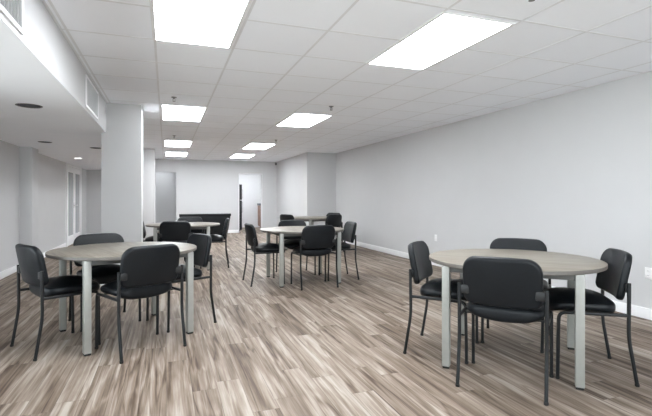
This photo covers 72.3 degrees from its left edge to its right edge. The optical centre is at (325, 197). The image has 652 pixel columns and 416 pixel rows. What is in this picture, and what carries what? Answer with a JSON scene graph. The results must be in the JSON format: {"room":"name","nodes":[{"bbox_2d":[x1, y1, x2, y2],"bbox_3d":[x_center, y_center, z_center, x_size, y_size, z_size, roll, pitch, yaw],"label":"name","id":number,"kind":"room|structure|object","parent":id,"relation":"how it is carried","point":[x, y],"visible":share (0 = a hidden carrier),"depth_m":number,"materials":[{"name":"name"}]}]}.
{"room":"community room","nodes":[
{"label":"community room","id":0,"kind":"room"},
{"bbox_2d":[19,147,37,246],"bbox_3d":[-5.090,0.179,7.631,0.224,2.050,0.424,0,0,-20],"label":"pillar","id":1,"kind":"structure","parent":0,"point":[28,156],"depth_m":7.46,"materials":[{"name":"paint"}]},
{"bbox_2d":[0,140,85,271],"bbox_3d":[-4.831,-0.050,6.491,0.120,2.507,20.920,0,0,-20],"label":"wall","id":2,"kind":"structure","parent":0,"point":[51,171],"depth_m":8.53,"materials":[{"name":"paint"}]},
{"bbox_2d":[0,233,86,279],"bbox_3d":[-4.303,1.150,5.204,0.026,0.108,17.900,0,0,-20],"label":"baseboard","id":3,"kind":"structure","parent":2,"relation":"attached to","point":[11,270],"depth_m":6.99,"materials":[{"name":"white paint"}]},
{"bbox_2d":[66,163,81,246],"bbox_3d":[-6.630,0.184,11.764,0.088,2.040,2.000,0,0,-20],"label":"door","id":4,"kind":"structure","parent":2,"relation":"in","point":[73,173],"depth_m":11.64,"materials":[{"name":"white paint"}]},
{"bbox_2d":[0,19,105,169],"bbox_3d":[-3.572,-0.846,5.466,1.560,0.001,17.900,0,0,-20],"label":"ceiling","id":5,"kind":"structure","parent":0,"point":[62,121],"depth_m":4.49,"materials":[{"name":"paint"}]},
{"bbox_2d":[15,103,42,107],"bbox_3d":[-2.735,-0.901,4.109,0.216,0.120,0.216,0,0,-20],"label":"recessed light","id":6,"kind":"object","parent":5,"relation":"in","point":[26,105],"visible":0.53,"depth_m":4.17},
{"bbox_2d":[0,0,105,131],"bbox_3d":[-2.865,-1.046,5.719,0.060,0.394,17.900,0,0,-20],"label":"wall","id":7,"kind":"structure","parent":0,"point":[42,36],"depth_m":3.11,"materials":[{"name":"paint"}]},
{"bbox_2d":[0,0,23,34],"bbox_3d":[-1.516,-1.048,2.059,0.014,0.335,0.780,0,0,-20],"label":"air vent","id":8,"kind":"object","parent":7,"relation":"in","point":[13,10],"visible":1,"depth_m":2.29,"materials":[{"name":"metal"}]},
{"bbox_2d":[85,74,97,119],"bbox_3d":[-2.463,-1.038,4.705,0.014,0.315,0.800,0,0,-20],"label":"air vent","id":9,"kind":"object","parent":7,"relation":"in","point":[91,94],"visible":1,"depth_m":4.63,"materials":[{"name":"metal"}]},
{"bbox_2d":[100,103,142,286],"bbox_3d":[-2.783,-0.019,6.120,0.509,2.447,0.484,0,0,-20],"label":"pillar","id":10,"kind":"structure","parent":0,"point":[122,142],"depth_m":5.91,"materials":[{"name":"paint"}]},
{"bbox_2d":[143,148,154,239],"bbox_3d":[-4.699,-0.019,11.521,0.544,2.447,0.484,0,0,-20],"label":"pillar","id":11,"kind":"structure","parent":0,"point":[148,154],"depth_m":11.34,"materials":[{"name":"paint"}]},
{"bbox_2d":[156,172,175,230],"bbox_3d":[-5.656,0.029,15.203,1.500,2.350,1.600,0,0,-20],"label":"wall","id":12,"kind":"structure","parent":0,"point":[165,181],"depth_m":15.90,"materials":[{"name":"paint"}]},
{"bbox_2d":[86,159,276,232],"bbox_3d":[-4.547,-0.050,14.687,5.940,2.507,0.120,0,0,-20],"label":"wall","id":13,"kind":"structure","parent":0,"point":[202,186],"depth_m":14.85,"materials":[{"name":"paint"}]},
{"bbox_2d":[87,230,238,233],"bbox_3d":[-4.526,1.150,14.627,5.940,0.108,0.026,0,0,-20],"label":"baseboard","id":14,"kind":"structure","parent":13,"relation":"attached to","point":[229,231],"depth_m":15.09,"materials":[{"name":"white paint"}]},
{"bbox_2d":[250,174,261,227],"bbox_3d":[-2.615,0.194,15.379,0.813,2.020,0.132,0,0,-20],"label":"trim","id":15,"kind":"structure","parent":13,"relation":"attached to","point":[250,174],"depth_m":15.45,"materials":[{"name":"white paint"}]},
{"bbox_2d":[239,174,260,226],"bbox_3d":[-2.946,0.004,16.758,3.050,2.400,2.700,0,0,-20],"label":"wall","id":16,"kind":"structure","parent":0,"point":[251,184],"depth_m":18.03,"materials":[{"name":"white paint"}]},
{"bbox_2d":[277,152,335,226],"bbox_3d":[-0.687,-0.050,14.157,0.970,2.507,3.720,0,0,-20],"label":"wall","id":17,"kind":"structure","parent":0,"point":[306,182],"depth_m":12.49,"materials":[{"name":"paint"}]},
{"bbox_2d":[0,227,651,415],"bbox_3d":[-1.578,1.244,7.656,7.030,0.080,20.920,0,0,-20],"label":"floor","id":18,"kind":"structure","parent":0,"point":[322,348],"depth_m":3.46,"materials":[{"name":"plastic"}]},
{"bbox_2d":[10,244,100,360],"bbox_3d":[-2.189,0.784,3.637,0.534,0.840,0.528,0,0,39],"label":"chair","id":19,"kind":"object","parent":18,"relation":"on","point":[32,268],"visible":0.9,"depth_m":3.45,"materials":[{"name":"black leather"}]},
{"bbox_2d":[68,233,140,331],"bbox_3d":[-2.146,0.784,4.336,0.534,0.840,0.528,0,0,-42],"label":"chair","id":20,"kind":"object","parent":18,"relation":"on","point":[102,274],"visible":0.32,"depth_m":4.32,"materials":[{"name":"black leather"}]},
{"bbox_2d":[45,242,196,355],"bbox_3d":[-1.790,0.829,3.985,1.218,0.750,1.218,0,0,-42],"label":"round table","id":21,"kind":"object","parent":18,"relation":"on","point":[89,255],"visible":0.77,"depth_m":3.82,"materials":[{"name":"paint"}]},
{"bbox_2d":[95,244,186,363],"bbox_3d":[-1.494,0.784,3.590,0.528,0.840,0.534,0,0,42],"label":"chair","id":22,"kind":"object","parent":18,"relation":"on","point":[147,271],"visible":1,"depth_m":3.43,"materials":[{"name":"black leather"}]},
{"bbox_2d":[143,221,161,241],"bbox_3d":[-2.917,0.784,7.593,0.528,0.840,0.534,0,0,-20],"label":"chair","id":23,"kind":"object","parent":18,"relation":"on","point":[148,239],"visible":0.19,"depth_m":7.40,"materials":[{"name":"black plastic"}]},
{"bbox_2d":[157,221,194,266],"bbox_3d":[-2.391,0.784,7.149,0.534,0.840,0.528,0,0,-12],"label":"chair","id":24,"kind":"object","parent":18,"relation":"on","point":[170,231],"visible":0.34,"depth_m":6.92,"materials":[{"name":"black plastic"}]},
{"bbox_2d":[146,233,216,332],"bbox_3d":[-1.416,0.784,4.318,0.528,0.840,0.534,0,0,-42],"label":"chair","id":25,"kind":"object","parent":18,"relation":"on","point":[202,256],"visible":0.49,"depth_m":4.28,"materials":[{"name":"black leather"}]},
{"bbox_2d":[145,222,219,269],"bbox_3d":[-2.450,0.829,7.673,1.218,0.750,1.218,0,0,-15],"label":"round table","id":26,"kind":"object","parent":18,"relation":"on","point":[194,225],"visible":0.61,"depth_m":7.35,"materials":[{"name":"paint"}]},
{"bbox_2d":[177,217,204,233],"bbox_3d":[-2.518,0.784,8.230,0.534,0.840,0.528,0,0,-15],"label":"chair","id":27,"kind":"object","parent":18,"relation":"on","point":[188,219],"visible":0.2,"depth_m":8.42,"materials":[{"name":"black plastic"}]},
{"bbox_2d":[179,213,230,237],"bbox_3d":[-3.478,0.829,12.769,1.401,0.750,0.772,0,0,-20],"label":"settee","id":28,"kind":"object","parent":18,"relation":"on","point":[217,218],"visible":0.36,"depth_m":12.52,"materials":[{"name":"black leather"}]},
{"bbox_2d":[200,218,229,268],"bbox_3d":[-1.963,0.784,7.849,0.528,0.840,0.534,0,0,-12],"label":"chair","id":29,"kind":"object","parent":18,"relation":"on","point":[216,238],"visible":0.58,"depth_m":7.66,"materials":[{"name":"black plastic"}]},
{"bbox_2d":[239,184,242,230],"bbox_3d":[-3.416,0.369,15.984,0.784,1.670,0.680,0,0,-20],"label":"refrigerator","id":30,"kind":"object","parent":18,"relation":"on","point":[240,186],"visible":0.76,"depth_m":15.77,"materials":[{"name":"black metal"}]},
{"bbox_2d":[258,205,260,227],"bbox_3d":[-2.174,0.754,17.385,0.912,0.900,0.600,0,0,-20],"label":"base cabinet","id":31,"kind":"object","parent":18,"relation":"on","point":[259,206],"visible":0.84,"depth_m":17.17,"materials":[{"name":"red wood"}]},
{"bbox_2d":[242,223,284,286],"bbox_3d":[-0.881,0.784,6.353,0.528,0.840,0.534,0,0,-23],"label":"chair","id":32,"kind":"object","parent":18,"relation":"on","point":[251,236],"visible":0.94,"depth_m":6.16,"materials":[{"name":"black leather"}]},
{"bbox_2d":[278,214,294,251],"bbox_3d":[-0.714,0.784,9.891,0.528,0.840,0.534,0,0,-45],"label":"chair","id":33,"kind":"object","parent":18,"relation":"on","point":[282,216],"visible":0.09,"depth_m":9.67,"materials":[{"name":"black plastic"}]},
{"bbox_2d":[275,220,315,274],"bbox_3d":[-0.481,0.784,7.057,0.534,0.840,0.528,0,0,-20],"label":"chair","id":34,"kind":"object","parent":18,"relation":"on","point":[292,242],"visible":0.39,"depth_m":7.17,"materials":[{"name":"black leather"}]},
{"bbox_2d":[260,226,343,287],"bbox_3d":[-0.347,0.829,6.504,1.218,0.750,1.218,0,0,-20],"label":"round table","id":35,"kind":"object","parent":18,"relation":"on","point":[282,231],"visible":0.74,"depth_m":6.23,"materials":[{"name":"paint"}]},
{"bbox_2d":[284,216,335,249],"bbox_3d":[-0.333,0.829,10.216,1.218,0.750,1.218,0,0,45],"label":"round table","id":36,"kind":"object","parent":18,"relation":"on","point":[311,219],"visible":0.41,"depth_m":9.77,"materials":[{"name":"paint"}]},
{"bbox_2d":[290,225,338,290],"bbox_3d":[-0.167,0.784,6.105,0.534,0.840,0.528,0,0,-21],"label":"chair","id":37,"kind":"object","parent":18,"relation":"on","point":[316,240],"visible":1,"depth_m":5.90,"materials":[{"name":"black leather"}]},
{"bbox_2d":[325,214,343,251],"bbox_3d":[0.039,0.784,9.844,0.528,0.840,0.534,0,0,45],"label":"chair","id":38,"kind":"object","parent":18,"relation":"on","point":[335,220],"visible":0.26,"depth_m":9.65,"materials":[{"name":"black plastic"}]},
{"bbox_2d":[318,221,358,280],"bbox_3d":[0.174,0.784,6.719,0.528,0.840,0.534,0,0,-16],"label":"chair","id":39,"kind":"object","parent":18,"relation":"on","point":[348,235],"visible":0.59,"depth_m":6.59,"materials":[{"name":"black leather"}]},
{"bbox_2d":[403,241,478,363],"bbox_3d":[0.940,0.784,3.558,0.528,0.840,0.534,0,0,27],"label":"chair","id":40,"kind":"object","parent":18,"relation":"on","point":[418,251],"visible":0.7,"depth_m":3.43,"materials":[{"name":"black leather"}]},
{"bbox_2d":[455,256,553,405],"bbox_3d":[1.181,0.784,2.927,0.534,0.840,0.528,0,0,30],"label":"chair","id":41,"kind":"object","parent":18,"relation":"on","point":[500,289],"visible":1,"depth_m":2.73,"materials":[{"name":"black leather"}]},
{"bbox_2d":[481,238,551,351],"bbox_3d":[1.618,0.784,3.783,0.534,0.840,0.528,0,0,25],"label":"chair","id":42,"kind":"object","parent":18,"relation":"on","point":[499,243],"visible":0.18,"depth_m":3.94,"materials":[{"name":"black leather"}]},
{"bbox_2d":[429,249,607,390],"bbox_3d":[1.400,0.829,3.353,1.218,0.750,1.218,0,0,25],"label":"round table","id":43,"kind":"object","parent":18,"relation":"on","point":[572,268],"visible":0.85,"depth_m":3.13,"materials":[{"name":"grey wood"}]},
{"bbox_2d":[540,248,639,386],"bbox_3d":[1.817,0.784,3.153,0.528,0.840,0.534,0,0,15],"label":"chair","id":44,"kind":"object","parent":18,"relation":"on","point":[614,280],"visible":0.88,"depth_m":2.97,"materials":[{"name":"black leather"}]},
{"bbox_2d":[45,0,651,161],"bbox_3d":[-0.320,-1.273,6.604,5.330,0.060,18.050,0,0,-20],"label":"ceiling","id":45,"kind":"structure","parent":0,"point":[393,19],"depth_m":4.17,"materials":[{"name":"tile"}]},
{"bbox_2d":[165,152,187,156],"bbox_3d":[-4.297,-1.240,12.801,0.610,0.008,1.220,0,0,-20],"label":"recessed light","id":46,"kind":"object","parent":45,"relation":"in","point":[184,154],"visible":1,"depth_m":12.82,"materials":[{"name":"white plastic"}]},
{"bbox_2d":[164,140,192,146],"bbox_3d":[-3.425,-1.240,10.309,0.610,0.008,1.220,0,0,-20],"label":"recessed light","id":47,"kind":"object","parent":45,"relation":"in","point":[169,143],"visible":1,"depth_m":10.21,"materials":[{"name":"white plastic"}]},
{"bbox_2d":[160,104,207,121],"bbox_3d":[-2.123,-1.240,6.611,0.610,0.008,1.220,0,0,-20],"label":"recessed light","id":48,"kind":"object","parent":45,"relation":"in","point":[168,112],"visible":1,"depth_m":6.48,"materials":[{"name":"white plastic"}]},
{"bbox_2d":[149,0,252,48],"bbox_3d":[-0.868,-1.240,3.030,0.610,0.008,1.220,0,0,-20],"label":"recessed light","id":49,"kind":"object","parent":45,"relation":"in","point":[212,23],"visible":1,"depth_m":3.11,"materials":[{"name":"plastic"}]},
{"bbox_2d":[229,154,254,157],"bbox_3d":[-2.519,-1.240,13.384,0.610,0.008,1.220,0,0,-20],"label":"recessed light","id":50,"kind":"object","parent":45,"relation":"in","point":[234,155],"visible":0.99,"depth_m":13.13,"materials":[{"name":"white plastic"}]},
{"bbox_2d":[241,143,275,149],"bbox_3d":[-1.650,-1.240,10.838,0.610,0.008,1.220,0,0,-20],"label":"recessed light","id":51,"kind":"object","parent":45,"relation":"in","point":[262,146],"visible":1,"depth_m":10.81,"materials":[{"name":"white plastic"}]},
{"bbox_2d":[275,113,332,127],"bbox_3d":[-0.384,-1.240,7.213,0.610,0.008,1.220,0,0,-20],"label":"recessed light","id":52,"kind":"object","parent":45,"relation":"in","point":[306,120],"visible":1,"depth_m":7.16,"materials":[{"name":"white plastic"}]},
{"bbox_2d":[42,0,651,161],"bbox_3d":[-0.375,-1.247,6.610,5.230,0.012,17.900,0,0,-20],"label":"ceiling grid","id":53,"kind":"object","parent":45,"relation":"attached to","point":[246,19],"depth_m":4.36,"materials":[{"name":"metal"}]},
{"bbox_2d":[366,12,515,69],"bbox_3d":[0.861,-1.240,3.654,0.610,0.008,1.220,0,0,-20],"label":"recessed light","id":54,"kind":"object","parent":45,"relation":"in","point":[447,34],"visible":1,"depth_m":3.51,"materials":[{"name":"white plastic"}]},
{"bbox_2d":[336,71,651,308],"bbox_3d":[2.770,-0.050,5.761,0.120,2.507,14.420,0,0,-20],"label":"wall","id":55,"kind":"structure","parent":0,"point":[571,172],"depth_m":5.94,"materials":[{"name":"paint"}]},
{"bbox_2d":[343,241,651,319],"bbox_3d":[2.691,1.150,5.796,0.026,0.108,14.300,0,0,-20],"label":"baseboard","id":56,"kind":"structure","parent":55,"relation":"attached to","point":[642,312],"depth_m":4.70,"materials":[{"name":"white paint"}]},
{"bbox_2d":[645,267,651,279],"bbox_3d":[3.187,0.749,4.407,0.008,0.116,0.072,0,0,-20],"label":"wall outlet","id":57,"kind":"object","parent":55,"relation":"attached to","point":[648,271],"visible":1,"depth_m":4.41,"materials":[{"name":"plastic"}]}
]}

